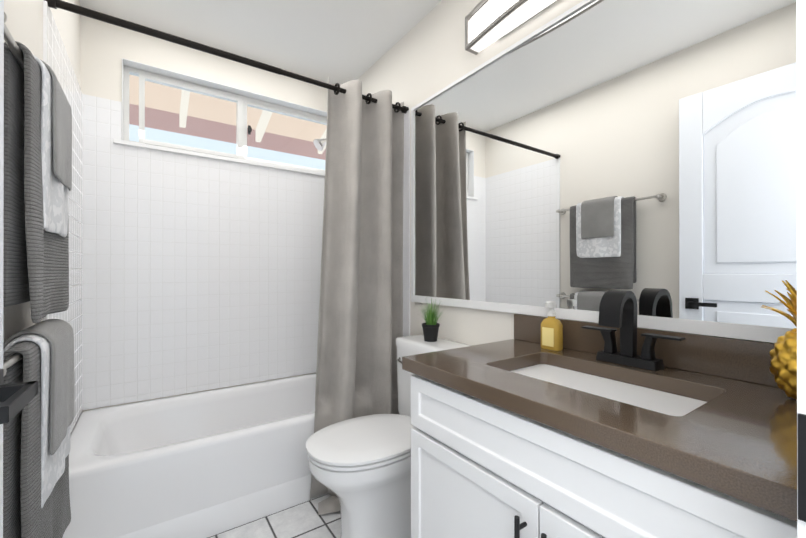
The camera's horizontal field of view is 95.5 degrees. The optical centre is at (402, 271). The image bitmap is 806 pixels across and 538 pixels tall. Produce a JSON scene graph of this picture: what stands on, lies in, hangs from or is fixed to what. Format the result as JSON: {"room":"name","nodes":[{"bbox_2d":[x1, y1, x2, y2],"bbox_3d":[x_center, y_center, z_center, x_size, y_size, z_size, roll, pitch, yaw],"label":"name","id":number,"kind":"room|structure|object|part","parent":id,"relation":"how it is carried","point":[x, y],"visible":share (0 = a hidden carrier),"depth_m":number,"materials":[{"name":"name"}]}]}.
{"room":"bathroom","nodes":[
{"label":"bathroom","id":0,"kind":"room"},
{"bbox_2d":[3,0,79,342],"bbox_3d":[-0.933,-0.131,0.719,0.120,2.500,3.020,0,0,-35],"label":"wall","id":1,"kind":"structure","parent":0,"point":[24,23],"depth_m":1.12,"materials":[{"name":"white paint"}]},
{"bbox_2d":[3,12,71,323],"bbox_3d":[-0.963,-0.204,0.966,0.106,0.646,0.742,0,0,-35],"label":"towels","id":2,"kind":"object","parent":1,"relation":"attached to","point":[37,148],"visible":1,"depth_m":0.86,"materials":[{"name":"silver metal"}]},
{"bbox_2d":[3,319,74,537],"bbox_3d":[-0.963,0.475,0.965,0.107,0.667,0.742,0,0,-35],"label":"towel rail","id":3,"kind":"object","parent":1,"relation":"attached to","point":[36,452],"visible":0.9,"depth_m":0.87,"materials":[{"name":"grey fabric"}]},
{"bbox_2d":[43,0,82,433],"bbox_3d":[-1.438,-0.101,1.567,0.010,1.637,0.790,0,0,-35],"label":"wall tile","id":4,"kind":"structure","parent":1,"relation":"attached to","point":[56,59],"depth_m":1.70,"materials":[{"name":"white tile"}]},
{"bbox_2d":[44,0,408,514],"bbox_3d":[-0.584,0.067,1.657,1.516,2.083,0.268,0,0,-35],"label":"shower curtain","id":5,"kind":"object","parent":1,"relation":"attached to","point":[360,326],"visible":0.85,"depth_m":1.92,"materials":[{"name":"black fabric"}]},
{"bbox_2d":[80,5,334,412],"bbox_3d":[-1.087,-0.129,2.387,1.520,2.500,0.140,0,0,-35],"label":"wall","id":6,"kind":"structure","parent":0,"point":[105,48],"depth_m":2.10,"materials":[{"name":"white paint"}]},
{"bbox_2d":[82,94,324,409],"bbox_3d":[-1.044,-0.100,2.325,1.520,1.637,0.010,0,0,-35],"label":"wall tile","id":7,"kind":"structure","parent":6,"relation":"attached to","point":[200,274],"depth_m":2.16,"materials":[{"name":"white tile"}]},
{"bbox_2d":[113,58,326,176],"bbox_3d":[-1.016,-0.922,2.373,1.350,0.472,0.092,0,0,-35],"label":"window frame","id":8,"kind":"structure","parent":6,"relation":"attached to","point":[153,69],"depth_m":2.24,"materials":[{"name":"white"}]},
{"bbox_2d":[123,65,326,172],"bbox_3d":[-1.048,-0.933,2.420,1.278,0.448,0.060,0,0,-35],"label":"window","id":9,"kind":"structure","parent":6,"relation":"in","point":[249,129],"depth_m":2.32,"materials":[{"name":"grey"}]},
{"bbox_2d":[79,0,441,84],"bbox_3d":[-0.309,-1.410,1.261,2.120,0.060,3.200,0,0,-35],"label":"ceiling","id":10,"kind":"structure","parent":0,"point":[340,42],"depth_m":2.05,"materials":[{"name":"white paint"}]},
{"bbox_2d":[208,494,340,537],"bbox_3d":[-0.309,1.150,1.257,2.120,0.060,3.200,0,0,-35],"label":"floor","id":11,"kind":"structure","parent":0,"point":[304,520],"depth_m":1.61,"materials":[{"name":"tile"}]},
{"bbox_2d":[62,373,327,537],"bbox_3d":[-0.826,0.921,2.008,1.516,0.400,0.773,0,0,-35],"label":"bathtub","id":12,"kind":"object","parent":11,"relation":"on","point":[206,464],"visible":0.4,"depth_m":1.63,"materials":[{"name":"white ceramic"}]},
{"bbox_2d":[306,335,471,537],"bbox_3d":[-0.059,0.728,1.594,0.720,0.785,0.456,0,0,-35],"label":"toilet","id":13,"kind":"object","parent":11,"relation":"on","point":[360,467],"visible":0.58,"depth_m":1.44,"materials":[{"name":"white ceramic"}]},
{"bbox_3d":[-0.140,0.697,1.538,0.524,0.046,0.392,0,0,-35],"label":"seat","id":14,"kind":"part","parent":13,"relation":"part of","materials":[{"name":"white plastic"}]},
{"bbox_3d":[-0.122,0.922,1.550,0.551,0.397,0.374,0,0,-35],"label":"bowl","id":15,"kind":"part","parent":13,"relation":"part of","materials":[{"name":"white ceramic"}]},
{"bbox_3d":[0.157,0.548,1.743,0.192,0.346,0.444,0,0,-35],"label":"tank","id":16,"kind":"part","parent":13,"relation":"part of","materials":[{"name":"white ceramic"}]},
{"bbox_2d":[420,297,442,341],"bbox_3d":[0.121,0.228,1.760,0.190,0.214,0.207,0,0,-35],"label":"plant","id":17,"kind":"object","parent":13,"relation":"on","point":[431,326],"visible":1,"depth_m":1.75,"materials":[{"name":"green plant"}]},
{"bbox_3d":[0.157,0.355,1.743,0.195,0.040,0.456,0,0,-35],"label":"lid","id":18,"kind":"part","parent":13,"relation":"part of","materials":[{"name":"white ceramic"}]},
{"bbox_2d":[402,314,796,537],"bbox_3d":[0.471,0.644,0.946,0.586,0.949,0.890,0,0,-35],"label":"bathroom vanity","id":19,"kind":"object","parent":11,"relation":"on","point":[522,434],"visible":0.98,"depth_m":0.79,"materials":[{"name":"white wood"}]},
{"bbox_3d":[0.160,0.751,0.957,0.018,0.527,0.454,0,0,-35],"label":"door","id":20,"kind":"part","parent":19,"relation":"part of","materials":[{"name":"white wood"}]},
{"bbox_2d":[541,301,562,350],"bbox_3d":[0.515,0.186,1.274,0.050,0.166,0.071,0,0,-35],"label":"soap bottle","id":21,"kind":"object","parent":19,"relation":"on","point":[551,332],"visible":1,"depth_m":1.26,"materials":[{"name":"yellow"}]},
{"bbox_3d":[0.400,0.750,0.609,0.018,0.527,0.384,0,0,-35],"label":"door","id":22,"kind":"part","parent":19,"relation":"part of","materials":[{"name":"white wood"}]},
{"bbox_2d":[581,290,684,370],"bbox_3d":[0.623,0.161,1.044,0.145,0.215,0.266,0,0,-35],"label":"faucet","id":23,"kind":"object","parent":19,"relation":"on","point":[617,308],"visible":0.96,"depth_m":1.03,"materials":[{"name":"black metal"}]},
{"bbox_2d":[762,280,796,399],"bbox_3d":[0.845,0.139,0.752,0.158,0.257,0.160,0,0,-35],"label":"pineapple","id":24,"kind":"object","parent":19,"relation":"on","point":[783,362],"visible":0.58,"depth_m":0.76,"materials":[{"name":"gold metal"}]},
{"bbox_2d":[357,0,753,345],"bbox_3d":[0.417,-0.130,1.650,0.120,2.500,3.020,0,0,-35],"label":"wall","id":25,"kind":"structure","parent":0,"point":[428,55],"depth_m":1.85,"materials":[{"name":"white paint"}]},
{"bbox_2d":[403,110,409,336],"bbox_3d":[-0.191,-0.100,2.418,0.010,1.637,0.805,0,0,-35],"label":"wall tile","id":26,"kind":"structure","parent":25,"relation":"attached to","point":[406,255],"depth_m":2.10,"materials":[{"name":"white tile"}]},
{"bbox_2d":[313,138,325,150],"bbox_3d":[-0.377,-0.835,2.330,0.394,0.188,0.076,0,0,-35],"label":"shower head","id":27,"kind":"object","parent":26,"relation":"attached to","point":[319,144],"visible":0.5,"depth_m":2.23},
{"bbox_2d":[465,0,557,54],"bbox_3d":[0.517,-1.035,1.283,0.131,0.148,0.790,0,0,-35],"label":"vanity light","id":28,"kind":"object","parent":25,"relation":"attached to","point":[488,23],"visible":1,"depth_m":1.46,"materials":[{"name":"white glass"}]},
{"bbox_3d":[0.506,-1.035,1.275,0.105,0.148,0.790,0,0,-35],"label":"frame","id":29,"kind":"part","parent":28,"relation":"part of","materials":[{"name":"silver metal"}]},
{"bbox_2d":[411,0,796,342],"bbox_3d":[0.500,-0.373,1.407,0.014,1.083,1.585,0,0,-35],"label":"mirror","id":30,"kind":"object","parent":25,"relation":"attached to","point":[577,161],"visible":0.9,"depth_m":1.14,"materials":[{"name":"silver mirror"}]},
{"bbox_2d":[514,314,777,386],"bbox_3d":[0.704,0.220,1.107,0.020,0.100,0.890,0,0,-35],"label":"backsplash","id":31,"kind":"structure","parent":25,"relation":"attached to","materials":[{"name":"brown stone"}]},
{"bbox_3d":[0.384,-0.132,0.254,1.520,2.500,0.140,0,0,-35],"label":"wall","id":32,"kind":"structure","parent":0,"visible":0},
{"bbox_2d":[0,0,37,537],"bbox_3d":[-0.450,0.035,0.265,0.144,2.150,0.800,0,0,-35],"label":"door","id":33,"kind":"structure","parent":32,"relation":"in","point":[16,399],"depth_m":0.59,"materials":[{"name":"white"}]},
{"bbox_3d":[-0.613,0.186,0.501,0.144,0.064,0.159,0,0,-35],"label":"handle","id":34,"kind":"part","parent":33,"relation":"part of","materials":[{"name":"black metal"}]},
{"bbox_2d":[796,0,805,537],"bbox_3d":[0.160,0.058,0.107,0.885,2.120,0.170,0,0,-35],"label":"door frame","id":35,"kind":"structure","parent":32,"relation":"attached to","point":[801,200],"depth_m":0.38,"materials":[{"name":"white wood"}]},
{"bbox_2d":[798,413,805,521],"bbox_3d":[0.430,0.204,0.359,0.003,0.110,0.060,0,0,-35],"label":"strike plate","id":36,"kind":"object","parent":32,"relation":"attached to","point":[801,467],"visible":1,"depth_m":0.38,"materials":[{"name":"black"}]},
{"label":"outside","id":37,"kind":"structure","parent":0,"visible":0},
{"bbox_2d":[129,74,326,159],"bbox_3d":[-1.216,-1.408,2.998,7.000,0.460,0.990,0,0,-35],"label":"building","id":38,"kind":"structure","parent":37,"point":[271,128],"depth_m":3.18,"materials":[{"name":"beige"}]}
]}

